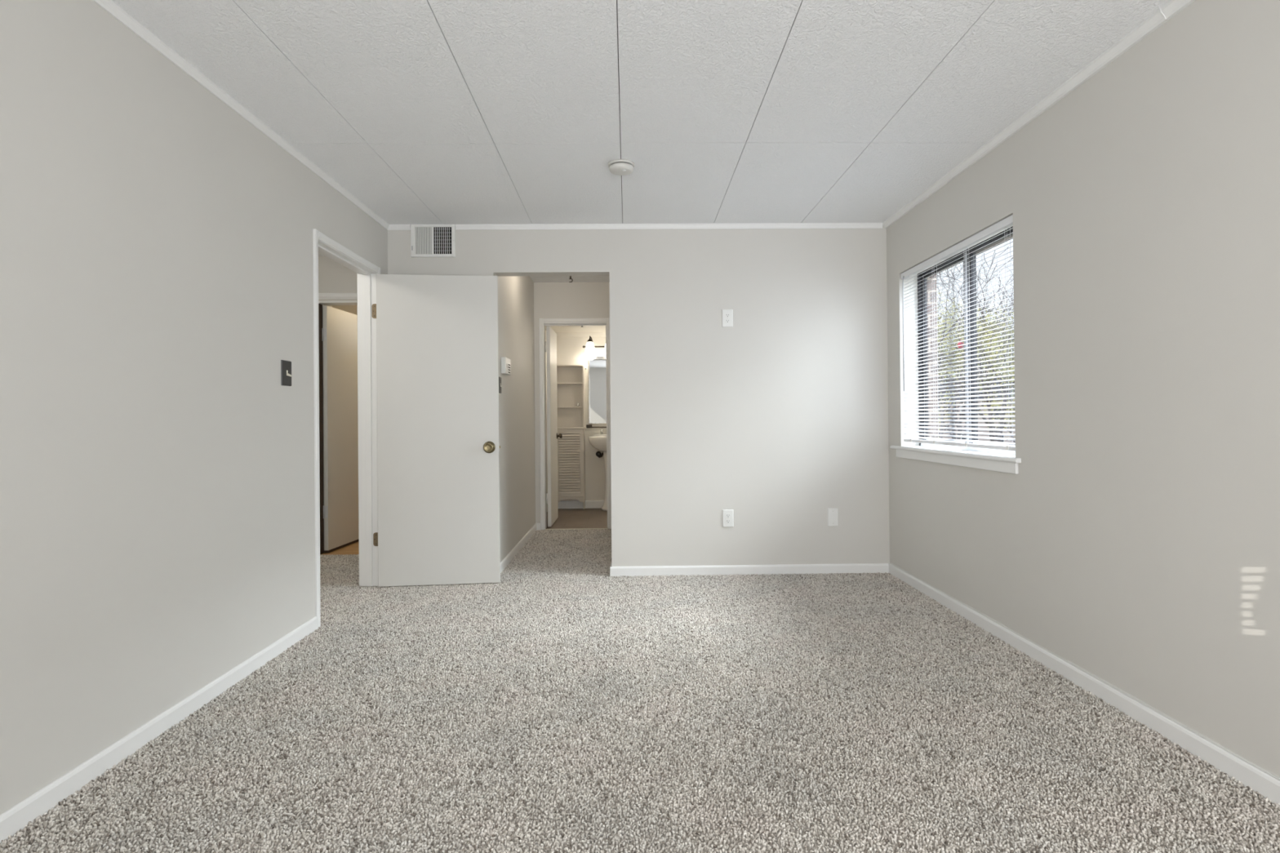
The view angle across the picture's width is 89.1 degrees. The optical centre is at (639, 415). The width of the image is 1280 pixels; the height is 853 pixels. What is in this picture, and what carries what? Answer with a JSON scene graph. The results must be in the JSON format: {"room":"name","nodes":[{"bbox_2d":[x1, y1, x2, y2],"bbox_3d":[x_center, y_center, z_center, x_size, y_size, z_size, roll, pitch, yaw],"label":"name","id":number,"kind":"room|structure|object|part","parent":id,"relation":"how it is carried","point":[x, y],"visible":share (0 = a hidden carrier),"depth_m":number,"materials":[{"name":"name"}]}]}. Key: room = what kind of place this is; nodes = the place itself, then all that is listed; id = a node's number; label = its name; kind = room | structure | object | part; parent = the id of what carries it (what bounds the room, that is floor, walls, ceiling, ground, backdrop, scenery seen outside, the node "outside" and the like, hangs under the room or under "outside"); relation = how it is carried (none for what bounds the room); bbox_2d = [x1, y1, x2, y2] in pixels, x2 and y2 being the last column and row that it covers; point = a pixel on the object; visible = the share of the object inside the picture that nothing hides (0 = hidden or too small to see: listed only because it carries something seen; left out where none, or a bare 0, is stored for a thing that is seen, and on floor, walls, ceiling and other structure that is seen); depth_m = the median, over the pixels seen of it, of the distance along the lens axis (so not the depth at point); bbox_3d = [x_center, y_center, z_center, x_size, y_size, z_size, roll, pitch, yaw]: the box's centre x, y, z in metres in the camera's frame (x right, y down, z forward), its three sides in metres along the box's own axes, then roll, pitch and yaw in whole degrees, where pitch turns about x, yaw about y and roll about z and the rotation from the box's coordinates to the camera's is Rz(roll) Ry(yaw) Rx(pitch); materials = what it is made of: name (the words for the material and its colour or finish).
{"room":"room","nodes":[
{"label":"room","id":0,"kind":"room"},
{"bbox_2d":[0,0,387,814],"bbox_3d":[-2.573,-0.040,1.938,1.760,2.560,7.000,0,0,-1],"label":"wall","id":1,"kind":"structure","parent":0,"point":[157,515],"depth_m":2.20,"materials":[{"name":"beige paint"}]},
{"bbox_2d":[0,616,318,843],"bbox_3d":[-1.662,1.083,0.997,0.012,0.074,4.858,0,0,-1],"label":"baseboard","id":2,"kind":"structure","parent":1,"relation":"attached to","point":[17,817],"depth_m":2.15,"materials":[{"name":"white paint"}]},
{"bbox_2d":[92,0,389,229],"bbox_3d":[-1.688,-1.311,1.531,0.016,0.036,5.904,0,0,-1],"label":"crown molding","id":3,"kind":"structure","parent":1,"relation":"attached to","point":[112,8],"depth_m":2.63,"materials":[{"name":"white paint"}]},
{"bbox_2d":[280,360,291,386],"bbox_3d":[-1.702,-0.203,3.149,0.025,0.122,0.089,0,0,-1],"label":"light switch","id":4,"kind":"object","parent":1,"relation":"attached to","point":[286,366],"visible":1,"depth_m":3.14,"materials":[{"name":"grey plastic"}]},
{"bbox_2d":[318,303,358,554],"bbox_3d":[-2.556,0.112,5.675,0.092,2.050,0.719,-1,0,4],"label":"door","id":5,"kind":"structure","parent":1,"relation":"in","point":[338,382],"depth_m":5.54,"materials":[{"name":"white paint"}]},
{"bbox_2d":[312,228,380,627],"bbox_3d":[-1.784,0.071,3.878,0.148,2.104,0.907,0,0,-1],"label":"trim","id":6,"kind":"structure","parent":1,"relation":"attached to","point":[366,272],"depth_m":4.28,"materials":[{"name":"white paint"}]},
{"bbox_2d":[371,274,500,586],"bbox_3d":[-1.347,0.096,4.334,0.828,2.044,0.154,0,0,-1],"label":"door","id":7,"kind":"structure","parent":1,"relation":"in","point":[438,446],"depth_m":4.29,"materials":[{"name":"white paint"}]},
{"bbox_3d":[-0.999,0.213,4.297,0.079,0.079,0.056,0,0,-6],"label":"knob","id":8,"kind":"part","parent":7,"relation":"part of","materials":[{"name":"gold metal"}]},
{"bbox_2d":[328,305,357,315],"bbox_3d":[-2.356,-0.021,6.412,2.340,2.560,1.940,0,0,-1],"label":"wall","id":9,"kind":"structure","parent":0,"point":[350,308],"depth_m":7.25,"materials":[{"name":"white paint"}]},
{"bbox_2d":[318,293,357,503],"bbox_3d":[-2.321,0.067,5.375,0.705,2.135,0.134,0,0,-1],"label":"trim","id":10,"kind":"structure","parent":9,"relation":"attached to","point":[321,295],"depth_m":5.32,"materials":[{"name":"white paint"}]},
{"bbox_2d":[497,275,609,562],"bbox_3d":[-0.159,-0.043,5.598,1.973,2.560,1.920,0,0,-1],"label":"wall","id":11,"kind":"structure","parent":0,"point":[522,301],"depth_m":5.75,"materials":[{"name":"beige paint"}]},
{"bbox_2d":[498,377,503,393],"bbox_3d":[-1.000,-0.217,4.697,0.025,0.117,0.074,0,0,-1],"label":"light switch","id":12,"kind":"object","parent":11,"relation":"attached to","point":[500,378],"visible":0.96,"depth_m":4.68,"materials":[{"name":"beige plastic"}]},
{"bbox_3d":[-1.010,-0.217,4.697,0.006,0.117,0.074,0,0,-1],"label":"plate","id":13,"kind":"part","parent":12,"relation":"part of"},
{"bbox_2d":[501,356,511,375],"bbox_3d":[-0.998,-0.365,4.851,0.036,0.120,0.200,0,0,-1],"label":"thermostat","id":14,"kind":"object","parent":11,"relation":"attached to","point":[505,362],"visible":1,"depth_m":4.75,"materials":[{"name":"white plastic"}]},
{"bbox_2d":[500,523,540,573],"bbox_3d":[-0.990,1.098,5.459,0.049,0.074,1.920,0,0,-1],"label":"baseboard","id":15,"kind":"structure","parent":11,"relation":"attached to","point":[513,552],"depth_m":5.37,"materials":[{"name":"white paint"}]},
{"bbox_2d":[545,325,562,526],"bbox_3d":[-0.894,0.113,6.803,0.092,2.008,0.625,0,0,0],"label":"door","id":16,"kind":"structure","parent":11,"relation":"in","point":[551,336],"depth_m":6.63,"materials":[{"name":"white paint"}]},
{"bbox_3d":[-0.874,0.224,7.056,0.056,0.066,0.066,0,0,-1],"label":"knob","id":17,"kind":"part","parent":16,"relation":"part of","materials":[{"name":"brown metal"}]},
{"bbox_2d":[538,317,611,529],"bbox_3d":[-0.634,0.083,6.483,0.713,2.084,0.134,0,0,-1],"label":"trim","id":18,"kind":"structure","parent":11,"relation":"attached to","point":[543,322],"depth_m":6.42,"materials":[{"name":"white paint"}]},
{"bbox_2d":[545,325,605,337],"bbox_3d":[-0.320,-1.069,7.326,1.820,0.210,1.530,0,0,-1],"label":"ceiling","id":19,"kind":"structure","parent":0,"point":[561,331],"depth_m":7.80,"materials":[{"name":"white paint"}]},
{"bbox_2d":[545,330,606,511],"bbox_3d":[-0.311,0.036,7.321,1.820,2.420,1.530,0,0,-1],"label":"wall","id":20,"kind":"structure","parent":0,"point":[570,350],"depth_m":7.96,"materials":[{"name":"white paint"}]},
{"bbox_2d":[557,500,604,508],"bbox_3d":[-0.312,1.091,7.953,1.580,0.100,0.016,0,0,-1],"label":"baseboard","id":21,"kind":"structure","parent":20,"relation":"attached to","point":[565,504],"depth_m":7.94,"materials":[{"name":"white paint"}]},
{"bbox_2d":[582,335,605,355],"bbox_3d":[-0.372,-0.845,7.865,0.652,0.224,0.208,0,0,-1],"label":"vanity light","id":22,"kind":"object","parent":20,"relation":"attached to","point":[589,348],"visible":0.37,"depth_m":7.79,"materials":[{"name":"white glass"}]},
{"bbox_3d":[-0.601,-0.806,7.825,0.136,0.150,0.136,0,0,-1],"label":"lamp shade","id":23,"kind":"part","parent":22,"relation":"part of","materials":[{"name":"white glass"}]},
{"bbox_2d":[586,424,606,427],"bbox_3d":[-0.364,0.134,7.901,0.580,0.040,0.126,0,0,-1],"label":"wall shelf","id":24,"kind":"object","parent":20,"relation":"attached to","point":[587,425],"visible":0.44,"depth_m":7.84,"materials":[{"name":"clear glass"}]},
{"bbox_2d":[588,356,606,423],"bbox_3d":[-0.370,-0.308,7.951,0.512,0.815,0.029,0,0,-1],"label":"wall mirror","id":25,"kind":"object","parent":20,"relation":"attached to","point":[597,365],"visible":0.56,"depth_m":7.94,"materials":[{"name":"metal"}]},
{"bbox_2d":[545,528,608,529],"bbox_3d":[-0.624,1.121,6.408,0.621,0.006,0.025,0,0,-1],"label":"trim","id":26,"kind":"structure","parent":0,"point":[578,528],"depth_m":6.40,"materials":[{"name":"beige plastic"}]},
{"bbox_2d":[529,222,714,282],"bbox_3d":[-0.171,-1.383,5.604,1.973,0.120,1.920,0,0,-1],"label":"ceiling","id":27,"kind":"structure","parent":0,"point":[535,278],"depth_m":6.29,"materials":[{"name":"white paint"}]},
{"bbox_2d":[387,225,889,566],"bbox_3d":[0.025,-0.049,4.581,3.761,2.560,0.120,0,0,-1],"label":"wall","id":28,"kind":"structure","parent":0,"point":[777,418],"depth_m":4.53,"materials":[{"name":"beige paint"}]},
{"bbox_2d":[410,224,455,257],"bbox_3d":[-1.429,-1.205,4.493,0.304,0.225,0.020,0,0,-1],"label":"air vent","id":29,"kind":"object","parent":28,"relation":"in","point":[425,242],"visible":1,"depth_m":4.49,"materials":[{"name":"white plastic"}]},
{"bbox_2d":[386,222,882,230],"bbox_3d":[-0.025,-1.311,4.520,3.441,0.036,0.012,0,0,-1],"label":"crown molding","id":30,"kind":"structure","parent":28,"relation":"attached to","point":[740,225],"depth_m":4.52,"materials":[{"name":"white paint"}]},
{"bbox_2d":[721,309,733,327],"bbox_3d":[0.610,-0.676,4.529,0.077,0.123,0.009,0,0,-1],"label":"wall outlet","id":31,"kind":"object","parent":28,"relation":"attached to","point":[726,314],"visible":1,"depth_m":4.53,"materials":[{"name":"white plastic"}]},
{"bbox_2d":[722,509,733,527],"bbox_3d":[0.613,0.718,4.523,0.077,0.122,0.009,0,0,-1],"label":"wall outlet","id":32,"kind":"object","parent":28,"relation":"attached to","point":[727,514],"visible":1,"depth_m":4.52,"materials":[{"name":"white plastic"}]},
{"bbox_2d":[609,563,888,577],"bbox_3d":[0.762,1.079,4.582,1.941,0.074,0.132,0,0,-1],"label":"baseboard","id":33,"kind":"structure","parent":28,"relation":"attached to","point":[854,568],"depth_m":4.52,"materials":[{"name":"white paint"}]},
{"bbox_2d":[827,507,838,526],"bbox_3d":[1.346,0.712,4.536,0.075,0.126,0.007,0,0,-1],"label":"blank wall plate","id":34,"kind":"object","parent":28,"relation":"attached to","point":[833,513],"visible":1,"depth_m":4.53,"materials":[{"name":"white plastic"}]},
{"bbox_2d":[0,508,1279,852],"bbox_3d":[-0.789,1.173,3.267,5.111,0.116,9.370,0,0,-1],"label":"floor","id":35,"kind":"structure","parent":0,"point":[126,846],"depth_m":1.99,"materials":[{"name":"grey carpet"}]},
{"bbox_2d":[320,554,359,610],"bbox_3d":[-2.592,1.131,3.725,1.519,0.012,3.144,0,0,-1],"label":"carpet","id":36,"kind":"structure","parent":35,"relation":"on","point":[344,571],"depth_m":4.55,"materials":[{"name":"grey carpet"}]},
{"bbox_2d":[320,586,377,625],"bbox_3d":[-1.775,1.125,3.874,0.119,0.012,0.814,0,0,-1],"label":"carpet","id":37,"kind":"structure","parent":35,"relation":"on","point":[357,593],"depth_m":3.90,"materials":[{"name":"grey carpet"}]},
{"bbox_2d":[500,571,609,577],"bbox_3d":[-0.599,1.118,4.566,0.799,0.012,0.119,0,0,-1],"label":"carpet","id":38,"kind":"structure","parent":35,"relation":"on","point":[541,574],"depth_m":4.56,"materials":[{"name":"grey carpet"}]},
{"bbox_2d":[501,528,611,573],"bbox_3d":[-0.148,1.119,5.518,1.732,0.012,1.769,0,0,-1],"label":"carpet","id":39,"kind":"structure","parent":35,"relation":"on","point":[547,544],"depth_m":5.27,"materials":[{"name":"grey carpet"}]},
{"bbox_2d":[556,364,586,509],"bbox_3d":[-0.844,0.264,7.878,0.386,1.738,0.153,0,0,-1],"label":"linen cabinet","id":40,"kind":"object","parent":35,"relation":"on","point":[570,378],"visible":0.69,"depth_m":7.84,"materials":[{"name":"grey paint"}]},
{"bbox_2d":[556,382,582,384],"bbox_3d":[-0.859,-0.386,7.900,0.332,0.018,0.098,0,0,-1],"label":"shelf","id":41,"kind":"object","parent":40,"relation":"attached to","point":[557,383],"depth_m":7.86,"materials":[{"name":"grey paint"}]},
{"bbox_2d":[557,406,582,408],"bbox_3d":[-0.856,-0.099,7.899,0.332,0.018,0.098,0,0,-1],"label":"shelf","id":42,"kind":"object","parent":40,"relation":"attached to","point":[557,406],"depth_m":7.85,"materials":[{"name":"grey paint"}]},
{"bbox_3d":[-0.849,0.576,7.821,0.352,0.810,0.024,0,0,-1],"label":"louvered door","id":43,"kind":"part","parent":40,"relation":"part of","materials":[{"name":"grey paint"}]},
{"bbox_2d":[588,429,607,511],"bbox_3d":[-0.357,0.623,7.748,0.506,1.010,0.429,0,0,-1],"label":"pedestal sink","id":44,"kind":"object","parent":35,"relation":"on","point":[598,442],"visible":0.44,"depth_m":7.69,"materials":[{"name":"white ceramic"}]},
{"bbox_2d":[588,434,606,451],"bbox_3d":[-0.359,0.331,7.747,0.506,0.195,0.425,0,0,-1],"label":"basin","id":45,"kind":"object","parent":44,"relation":"in","point":[598,442],"depth_m":7.59,"materials":[{"name":"white ceramic"}]},
{"bbox_2d":[0,572,1279,852],"bbox_3d":[0.059,1.099,1.556,3.470,0.012,5.919,0,0,-1],"label":"carpet","id":46,"kind":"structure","parent":35,"relation":"on","point":[478,602],"depth_m":2.20,"materials":[{"name":"grey carpet"}]},
{"bbox_2d":[111,0,1171,224],"bbox_3d":[0.038,-1.403,1.567,3.471,0.120,5.920,0,0,-1],"label":"ceiling","id":47,"kind":"structure","parent":0,"point":[425,112],"depth_m":2.68,"materials":[{"name":"white paint"}]},
{"bbox_2d":[608,159,634,175],"bbox_3d":[-0.099,-1.310,3.457,0.140,0.047,0.140,0,0,-1],"label":"smoke detector","id":48,"kind":"object","parent":47,"relation":"attached to","point":[617,166],"visible":1,"depth_m":3.42,"materials":[{"name":"white plastic"}]},
{"bbox_2d":[926,235,1013,447],"bbox_3d":[1.982,1.086,2.768,0.074,6.000,8.520,0,0,-1],"label":"wall","id":49,"kind":"structure","parent":0,"point":[934,275],"depth_m":4.33,"materials":[{"name":"white paint"}]},
{"bbox_2d":[886,0,1279,777],"bbox_3d":[1.870,-0.079,1.531,0.170,2.560,6.040,0,0,-1],"label":"wall","id":50,"kind":"structure","parent":0,"point":[1134,540],"depth_m":2.30,"materials":[{"name":"beige paint"}]},
{"bbox_2d":[889,226,1021,474],"bbox_3d":[1.819,-0.336,3.740,0.196,1.228,1.453,0,0,-1],"label":"window","id":51,"kind":"structure","parent":50,"relation":"in","point":[1002,462],"depth_m":3.70,"materials":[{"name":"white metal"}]},
{"bbox_3d":[1.896,-0.374,4.005,0.020,1.111,0.633,0,0,-1],"label":"sash","id":52,"kind":"part","parent":51,"relation":"part of","materials":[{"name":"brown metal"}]},
{"bbox_3d":[1.799,0.218,3.737,0.147,0.030,1.453,0,0,-1],"label":"sill","id":53,"kind":"part","parent":51,"relation":"part of","materials":[{"name":"white paint"}]},
{"bbox_2d":[901,214,1015,451],"bbox_3d":[1.769,-0.387,3.700,0.049,1.119,1.274,0,0,-1],"label":"window blind","id":54,"kind":"object","parent":51,"relation":"attached to","point":[1006,223],"visible":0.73,"depth_m":3.56,"materials":[{"name":"white plastic"}]},
{"bbox_3d":[1.766,-0.373,4.224,0.028,1.065,0.008,0,0,-1],"label":"ladder cord","id":55,"kind":"part","parent":54,"relation":"part of","materials":[{"name":"white fabric"}]},
{"bbox_3d":[1.771,-0.375,3.905,0.028,1.065,0.008,0,0,-1],"label":"ladder cord","id":56,"kind":"part","parent":54,"relation":"part of","materials":[{"name":"white fabric"}]},
{"bbox_3d":[1.779,0.163,3.698,0.025,0.019,1.268,0,0,-1],"label":"rail","id":57,"kind":"part","parent":54,"relation":"part of","materials":[{"name":"white plastic"}]},
{"bbox_3d":[1.777,-0.377,3.535,0.028,1.065,0.008,0,0,-1],"label":"ladder cord","id":58,"kind":"part","parent":54,"relation":"part of","materials":[{"name":"white fabric"}]},
{"bbox_3d":[1.783,-0.378,3.150,0.028,1.065,0.008,0,0,-1],"label":"ladder cord","id":59,"kind":"part","parent":54,"relation":"part of","materials":[{"name":"white fabric"}]},
{"bbox_3d":[1.884,-0.377,3.427,0.020,1.111,0.656,0,0,-1],"label":"sash","id":60,"kind":"part","parent":51,"relation":"part of","materials":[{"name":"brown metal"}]},
{"bbox_2d":[882,0,1195,228],"bbox_3d":[1.758,-1.339,1.595,0.032,0.037,5.920,0,0,-1],"label":"crown molding","id":61,"kind":"structure","parent":50,"relation":"attached to","point":[1171,9],"depth_m":2.68,"materials":[{"name":"white paint"}]},
{"bbox_2d":[888,562,1279,804],"bbox_3d":[1.788,1.057,1.585,0.012,0.074,5.920,0,0,-1],"label":"baseboard","id":62,"kind":"structure","parent":50,"relation":"attached to","point":[1268,786],"depth_m":2.38,"materials":[{"name":"white paint"}]},
{"label":"outside","id":63,"kind":"structure","parent":0,"visible":0},
{"bbox_3d":[35.470,4.026,40.571,67.800,0.300,100.000,0,0,-1],"label":"ground","id":64,"kind":"structure","parent":63,"visible":0},
{"bbox_2d":[937,246,1013,438],"bbox_3d":[4.645,-0.493,12.398,6.176,9.017,5.798,0,0,-20],"label":"autumn tree","id":65,"kind":"object","parent":64,"relation":"on","point":[984,308],"visible":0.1,"depth_m":12.50,"materials":[{"name":"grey plant"}]},
{"bbox_2d":[957,338,964,348],"bbox_3d":[7.438,-1.654,15.092,0.150,0.220,0.150,0,0,-1],"label":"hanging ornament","id":66,"kind":"object","parent":65,"relation":"hanging from","point":[959,343],"visible":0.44,"depth_m":15.05,"materials":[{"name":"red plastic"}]},
{"bbox_2d":[937,284,1013,449],"bbox_3d":[24.206,-3.134,50.354,9.563,14.310,10.961,-1,0,35],"label":"autumn tree","id":67,"kind":"object","parent":64,"relation":"on","point":[953,422],"visible":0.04,"depth_m":50.34,"materials":[{"name":"grey plant"}]},
{"bbox_2d":[937,289,1014,439],"bbox_3d":[13.243,-0.564,25.671,6.111,9.154,7.706,0,0,-29],"label":"autumn tree","id":68,"kind":"object","parent":64,"relation":"on","point":[1007,337],"visible":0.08,"depth_m":24.52,"materials":[{"name":"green plant"}]},
{"bbox_2d":[937,264,1015,453],"bbox_3d":[10.551,-0.455,19.299,5.750,8.922,7.254,0,0,-28],"label":"autumn tree","id":69,"kind":"object","parent":64,"relation":"on","point":[954,278],"visible":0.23,"depth_m":19.12,"materials":[{"name":"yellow plant"}]},
{"bbox_2d":[937,256,1014,441],"bbox_3d":[19.209,-2.713,34.055,10.585,13.424,11.599,0,0,-24],"label":"autumn tree","id":70,"kind":"object","parent":64,"relation":"on","point":[988,384],"visible":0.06,"depth_m":35.45,"materials":[{"name":"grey plant"}]},
{"bbox_2d":[937,376,1015,455],"bbox_3d":[31.408,0.028,66.527,24.000,8.000,9.000,0,0,-1],"label":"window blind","id":71,"kind":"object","parent":64,"relation":"on","point":[997,383],"visible":0.02,"depth_m":62.55,"materials":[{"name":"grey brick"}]},
{"bbox_3d":[34.423,-0.216,62.487,0.940,1.240,0.020,0,0,-1],"label":"pane","id":72,"kind":"part","parent":71,"relation":"part of","materials":[{"name":"white plastic"}]}
]}

